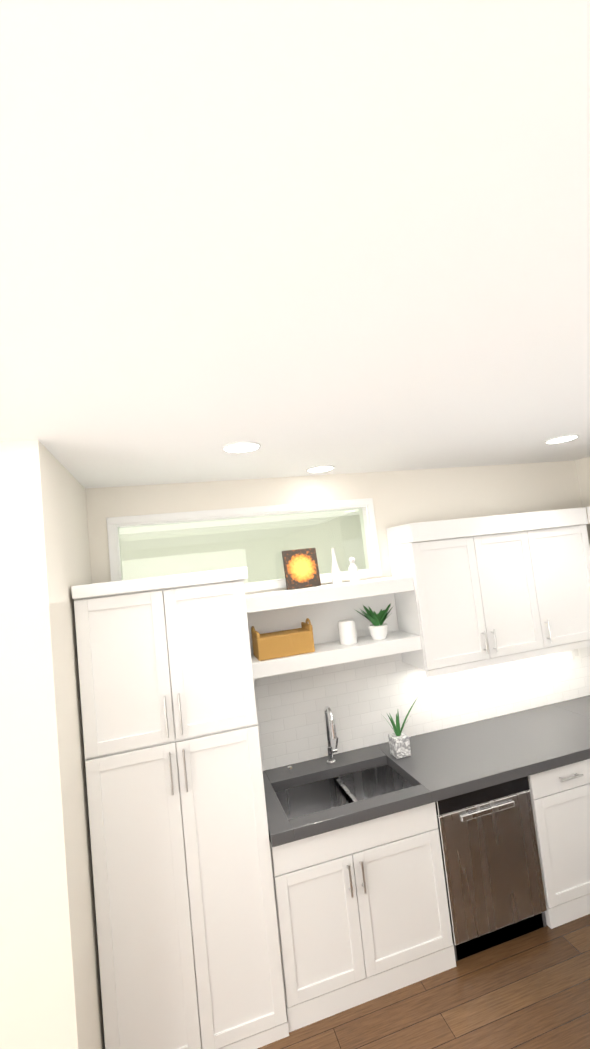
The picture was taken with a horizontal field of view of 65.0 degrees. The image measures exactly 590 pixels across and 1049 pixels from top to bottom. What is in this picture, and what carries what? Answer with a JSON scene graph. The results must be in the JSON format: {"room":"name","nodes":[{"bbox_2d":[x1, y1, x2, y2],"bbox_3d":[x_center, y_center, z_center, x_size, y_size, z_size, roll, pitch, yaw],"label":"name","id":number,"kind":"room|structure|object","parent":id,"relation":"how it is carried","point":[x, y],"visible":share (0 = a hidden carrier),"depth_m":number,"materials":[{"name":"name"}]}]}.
{"room":"kitchen","nodes":[
{"label":"kitchen","id":0,"kind":"room"},
{"bbox_2d":[0,440,104,1048],"bbox_3d":[-2.655,1.256,1.804,3.435,2.790,1.190,-5,-5,-16],"label":"wall","id":1,"kind":"structure","parent":0,"point":[50,991],"depth_m":1.72,"materials":[{"name":"white paint"}]},
{"bbox_2d":[120,515,365,582],"bbox_3d":[-0.650,0.813,4.729,5.940,1.890,3.280,-5,-5,-16],"label":"wall","id":2,"kind":"structure","parent":0,"point":[237,550],"depth_m":6.37,"materials":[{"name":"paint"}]},
{"bbox_2d":[0,0,589,534],"bbox_3d":[-0.614,-0.455,1.264,7.340,0.080,10.890,-5,-5,-16],"label":"ceiling","id":3,"kind":"structure","parent":0,"point":[292,238],"depth_m":0.83,"materials":[{"name":"white paint"}]},
{"bbox_2d":[222,441,260,452],"bbox_3d":[-0.258,-0.373,2.244,0.188,0.010,0.188,-5,-5,-16],"label":"recessed light","id":4,"kind":"object","parent":3,"relation":"in","point":[242,447],"visible":0.96,"depth_m":2.23,"materials":[{"name":"white"}]},
{"bbox_2d":[306,465,334,472],"bbox_3d":[0.164,-0.359,3.004,0.188,0.010,0.188,-5,-5,-16],"label":"recessed light","id":5,"kind":"object","parent":3,"relation":"in","point":[319,469],"visible":1,"depth_m":2.99,"materials":[{"name":"white"}]},
{"bbox_2d":[545,434,578,443],"bbox_3d":[1.662,-0.531,2.890,0.188,0.010,0.188,-5,-5,-16],"label":"recessed light","id":6,"kind":"object","parent":3,"relation":"in","point":[561,439],"visible":1,"depth_m":2.88,"materials":[{"name":"white"}]},
{"bbox_2d":[85,461,584,791],"bbox_3d":[0.724,1.007,3.312,3.905,2.790,0.120,-5,-5,-16],"label":"wall","id":7,"kind":"structure","parent":0,"point":[402,497],"depth_m":3.34,"materials":[{"name":"white paint"}]},
{"bbox_2d":[106,498,381,591],"bbox_3d":[-0.287,0.166,3.119,1.784,0.555,0.134,-5,-5,-16],"label":"window","id":8,"kind":"structure","parent":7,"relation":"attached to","point":[369,570],"depth_m":3.10,"materials":[{"name":"white"}]},
{"bbox_2d":[245,576,421,678],"bbox_3d":[0.199,0.635,2.987,1.156,0.470,0.296,-5,-5,-16],"label":"open shelves","id":9,"kind":"object","parent":7,"relation":"attached to","point":[324,609],"visible":0.62,"depth_m":2.97,"materials":[{"name":"white wood"}]},
{"bbox_2d":[251,618,314,660],"bbox_3d":[-0.079,0.705,2.880,0.366,0.197,0.190,-5,-5,-16],"label":"wooden crate","id":10,"kind":"object","parent":9,"relation":"on","point":[280,644],"visible":1,"depth_m":2.80,"materials":[{"name":"wood"}]},
{"bbox_2d":[282,548,320,589],"bbox_3d":[0.042,0.291,3.080,0.230,0.255,0.024,-5,-13,-16],"label":"framed picture","id":11,"kind":"object","parent":9,"relation":"on","point":[301,569],"visible":0.86,"depth_m":3.07},
{"bbox_2d":[331,548,341,584],"bbox_3d":[0.262,0.273,3.035,0.068,0.240,0.068,-5,-5,-16],"label":"vase","id":12,"kind":"object","parent":9,"relation":"on","point":[336,578],"visible":1,"depth_m":3.01,"materials":[{"name":"white ceramic"}]},
{"bbox_2d":[338,619,356,644],"bbox_3d":[0.340,0.694,3.001,0.114,0.148,0.114,-5,-5,-16],"label":"jar","id":13,"kind":"object","parent":9,"relation":"on","point":[347,631],"visible":1,"depth_m":2.95,"materials":[{"name":"white ceramic"}]},
{"bbox_2d":[348,557,358,582],"bbox_3d":[0.384,0.299,3.055,0.064,0.165,0.064,-5,-5,-16],"label":"vase","id":14,"kind":"object","parent":9,"relation":"on","point":[353,568],"visible":1,"depth_m":3.04,"materials":[{"name":"white ceramic"}]},
{"bbox_2d":[357,604,391,639],"bbox_3d":[0.538,0.644,3.071,0.259,0.215,0.239,-5,-5,-16],"label":"potted plant","id":15,"kind":"object","parent":9,"relation":"on","point":[378,628],"visible":1,"depth_m":3.01,"materials":[{"name":"green plant"}]},
{"bbox_2d":[253,646,589,770],"bbox_3d":[1.076,1.127,3.327,2.941,0.637,0.008,-5,-5,-16],"label":"backsplash","id":16,"kind":"structure","parent":7,"relation":"attached to","point":[359,698],"depth_m":3.19,"materials":[{"name":"tile"}]},
{"bbox_2d":[572,649,580,659],"bbox_3d":[2.208,0.998,3.641,0.072,0.116,0.008,-5,-5,-16],"label":"electrical outlet","id":17,"kind":"object","parent":16,"relation":"attached to","point":[576,653],"visible":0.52,"depth_m":3.63,"materials":[{"name":"white plastic"}]},
{"bbox_2d":[386,513,549,674],"bbox_3d":[1.186,0.441,3.263,0.916,0.945,0.326,-5,-5,-16],"label":"upper cabinet","id":18,"kind":"object","parent":7,"relation":"attached to","point":[493,590],"depth_m":3.10,"materials":[{"name":"white wood"}]},
{"bbox_2d":[526,507,589,650],"bbox_3d":[1.888,0.381,3.461,0.548,0.945,0.326,-5,-5,-16],"label":"upper cabinet","id":19,"kind":"object","parent":7,"relation":"attached to","point":[561,541],"depth_m":3.30,"materials":[{"name":"white wood"}]},
{"bbox_2d":[257,914,589,1048],"bbox_3d":[0.167,2.203,-0.685,7.340,0.080,7.290,-5,-5,-16],"label":"floor","id":20,"kind":"structure","parent":0,"point":[530,990],"depth_m":2.23,"materials":[{"name":"brown wood"}]},
{"bbox_2d":[71,567,288,1048],"bbox_3d":[-0.601,1.377,2.461,0.815,2.210,0.704,-5,-5,-16],"label":"pantry cabinet","id":21,"kind":"object","parent":20,"relation":"on","point":[189,952],"visible":1,"depth_m":2.16,"materials":[{"name":"white wood"}]},
{"bbox_2d":[269,764,460,1031],"bbox_3d":[0.280,1.980,2.672,0.919,0.860,0.666,-5,-5,-16],"label":"base cabinet","id":22,"kind":"object","parent":20,"relation":"on","point":[369,910],"depth_m":2.34,"materials":[{"name":"white wood"}]},
{"bbox_2d":[441,775,554,958],"bbox_3d":[1.016,1.916,2.880,0.615,0.860,0.666,-5,-5,-16],"label":"dishwasher","id":23,"kind":"object","parent":20,"relation":"on","point":[499,880],"depth_m":2.57,"materials":[{"name":"silver"}]},
{"bbox_2d":[533,759,589,926],"bbox_3d":[1.560,1.869,3.034,0.520,0.860,0.666,-5,-5,-16],"label":"base cabinet","id":24,"kind":"object","parent":20,"relation":"on","point":[563,793],"depth_m":2.70,"materials":[{"name":"white wood"}]},
{"bbox_2d":[263,695,589,846],"bbox_3d":[1.221,1.535,2.952,2.948,0.258,0.714,-5,-5,-16],"label":"countertop","id":25,"kind":"structure","parent":24,"relation":"on","point":[442,764],"depth_m":2.69,"materials":[{"name":"grey stone"}]},
{"bbox_2d":[288,766,292,773],"bbox_3d":[-0.028,1.505,2.850,0.027,0.051,0.056,-5,-5,-16],"label":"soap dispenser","id":26,"kind":"object","parent":25,"relation":"on","point":[290,771],"visible":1,"depth_m":2.85,"materials":[{"name":"silver metal"}]},
{"bbox_2d":[324,706,337,764],"bbox_3d":[0.240,1.321,2.905,0.089,0.366,0.157,-5,-5,-16],"label":"faucet","id":27,"kind":"object","parent":25,"relation":"on","point":[331,760],"visible":1,"depth_m":2.92,"materials":[{"name":"silver metal"}]},
{"bbox_2d":[382,697,417,758],"bbox_3d":[0.715,1.306,2.982,0.307,0.306,0.146,-5,-5,-16],"label":"potted plant","id":28,"kind":"object","parent":25,"relation":"on","point":[399,743],"visible":1,"depth_m":2.92,"materials":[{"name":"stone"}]},
{"bbox_2d":[575,456,589,544],"bbox_3d":[2.989,0.670,2.141,0.140,2.790,3.625,-5,-5,-16],"label":"wall","id":29,"kind":"structure","parent":0,"point":[583,468],"depth_m":3.79,"materials":[{"name":"white paint"}]},
{"bbox_2d":[586,507,589,523],"bbox_3d":[2.459,0.285,3.025,0.326,0.945,0.830,-5,-5,-16],"label":"upper cabinet","id":30,"kind":"object","parent":29,"relation":"attached to","point":[588,511],"visible":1,"depth_m":3.39,"materials":[{"name":"white wood"}]}
]}

